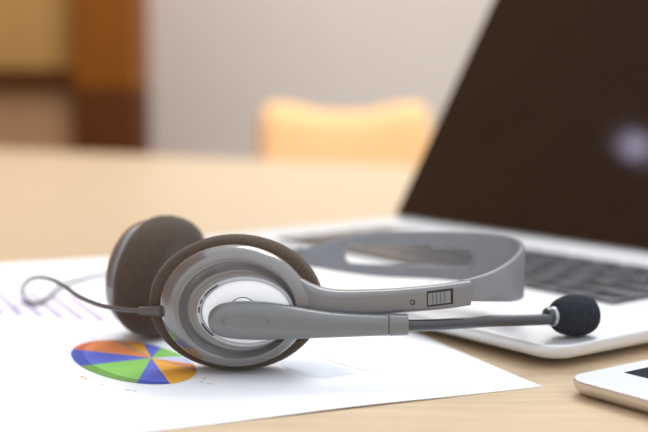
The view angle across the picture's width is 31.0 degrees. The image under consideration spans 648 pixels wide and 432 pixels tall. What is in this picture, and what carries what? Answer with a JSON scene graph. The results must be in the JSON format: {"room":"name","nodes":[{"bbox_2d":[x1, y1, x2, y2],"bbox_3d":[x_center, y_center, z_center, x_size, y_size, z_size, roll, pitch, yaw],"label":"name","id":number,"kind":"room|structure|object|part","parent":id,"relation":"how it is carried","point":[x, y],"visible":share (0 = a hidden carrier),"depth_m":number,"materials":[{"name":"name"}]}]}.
{"room":"office","nodes":[
{"label":"office","id":0,"kind":"room"},
{"bbox_2d":[148,0,492,159],"bbox_3d":[0.000,-2.729,4.176,6.400,6.240,0.100,0,6,0],"label":"wall","id":1,"kind":"structure","parent":0,"point":[215,65],"depth_m":4.36,"materials":[{"name":"paint"}]},
{"bbox_3d":[0.000,0.731,1.489,6.400,0.050,6.000,0,6,0],"label":"floor","id":2,"kind":"structure","parent":0,"visible":0},
{"bbox_2d":[0,0,150,154],"bbox_3d":[-0.989,-0.630,3.386,0.922,2.240,0.270,0,6,0],"label":"tall cabinet","id":3,"kind":"object","parent":2,"relation":"on","point":[75,74],"visible":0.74,"depth_m":3.31,"materials":[{"name":"brown wood"}]},
{"bbox_3d":[-0.993,-1.088,3.366,0.575,1.324,0.210,0,6,0],"label":"door","id":4,"kind":"part","parent":3,"relation":"part of","materials":[{"name":"beige wood"}]},
{"bbox_3d":[-0.993,-0.402,3.417,0.575,0.051,0.260,0,6,0],"label":"rail","id":5,"kind":"part","parent":3,"relation":"part of","materials":[{"name":"brown wood"}]},
{"bbox_3d":[-0.993,0.050,3.491,0.575,0.865,0.210,0,6,0],"label":"door","id":6,"kind":"part","parent":3,"relation":"part of","materials":[{"name":"brown wood"}]},
{"bbox_3d":[-0.616,-1.058,3.339,0.178,1.378,0.270,0,6,0],"label":"post","id":7,"kind":"part","parent":3,"relation":"part of","materials":[{"name":"brown wood"}]},
{"bbox_3d":[-0.616,0.055,3.462,0.178,0.862,0.270,0,6,0],"label":"post","id":8,"kind":"part","parent":3,"relation":"part of","materials":[{"name":"brown wood"}]},
{"bbox_2d":[0,149,647,431],"bbox_3d":[-0.175,0.364,1.211,2.250,0.740,3.228,0,6,0],"label":"table","id":9,"kind":"object","parent":2,"relation":"on","point":[55,206],"visible":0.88,"depth_m":1.13,"materials":[{"name":"brown wood"}]},
{"bbox_2d":[0,258,541,431],"bbox_3d":[-0.159,0.057,0.622,0.360,0.001,0.436,-3,7,-22],"label":"paper sheet","id":10,"kind":"object","parent":9,"relation":"on","point":[67,364],"visible":0.58,"depth_m":0.51,"materials":[{"name":"white paper"}]},
{"bbox_2d":[20,215,600,369],"bbox_3d":[-0.053,0.029,0.601,0.363,0.060,0.179,5,8,40],"label":"headset","id":11,"kind":"object","parent":10,"relation":"on","point":[227,301],"visible":1,"depth_m":0.51,"materials":[{"name":"grey plastic"}]},
{"bbox_2d":[105,220,145,321],"bbox_3d":[-0.092,0.029,0.594,0.016,0.053,0.068,2,7,18],"label":"ear cup","id":12,"kind":"object","parent":11,"relation":"on","point":[125,277],"depth_m":0.56,"materials":[{"name":"grey plastic"}]},
{"bbox_2d":[113,215,203,336],"bbox_3d":[-0.081,0.030,0.588,0.021,0.060,0.077,8,13,17],"label":"cushion","id":13,"kind":"object","parent":11,"relation":"on","point":[140,252],"depth_m":0.56,"materials":[{"name":"brown fabric"}]},
{"bbox_2d":[160,244,308,366],"bbox_3d":[-0.037,0.039,0.505,0.068,0.053,0.011,0,6,1],"label":"ear cup","id":14,"kind":"object","parent":11,"relation":"on","point":[222,305],"depth_m":0.50,"materials":[{"name":"grey plastic"}]},
{"bbox_2d":[149,234,320,369],"bbox_3d":[-0.039,0.038,0.518,0.077,0.060,0.021,0,6,1],"label":"cushion","id":15,"kind":"object","parent":11,"relation":"on","point":[207,273],"depth_m":0.50,"materials":[{"name":"brown fabric"}]},
{"bbox_3d":[-0.052,0.023,0.612,0.086,0.011,0.010,-2,7,-18],"label":"slider arm","id":16,"kind":"part","parent":11,"relation":"part of","materials":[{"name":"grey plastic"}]},
{"bbox_3d":[0.019,0.037,0.508,0.088,0.030,0.019,0,6,0],"label":"slider arm","id":17,"kind":"part","parent":11,"relation":"part of","materials":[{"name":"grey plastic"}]},
{"bbox_2d":[204,0,647,358],"bbox_3d":[0.138,-0.084,0.785,0.394,0.244,0.421,-5,8,-35],"label":"laptop","id":18,"kind":"object","parent":9,"relation":"on","point":[539,140],"visible":0.63,"depth_m":0.89,"materials":[{"name":"silver metal"}]},
{"bbox_3d":[0.241,-0.098,0.858,0.006,0.268,0.421,33,-14,-34],"label":"lid","id":19,"kind":"part","parent":18,"relation":"part of","materials":[{"name":"silver metal"}]},
{"bbox_2d":[573,360,647,412],"bbox_3d":[0.217,0.069,0.482,0.200,0.008,0.134,-5,8,-35],"label":"tablet","id":20,"kind":"object","parent":9,"relation":"on","point":[626,385],"visible":1,"depth_m":0.47,"materials":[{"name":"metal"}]},
{"bbox_2d":[258,103,430,165],"bbox_3d":[0.047,0.178,2.495,0.420,0.829,0.481,0,6,0],"label":"chair","id":21,"kind":"object","parent":2,"relation":"on","point":[397,134],"visible":0.31,"depth_m":2.61,"materials":[{"name":"orange fabric"}]}
]}

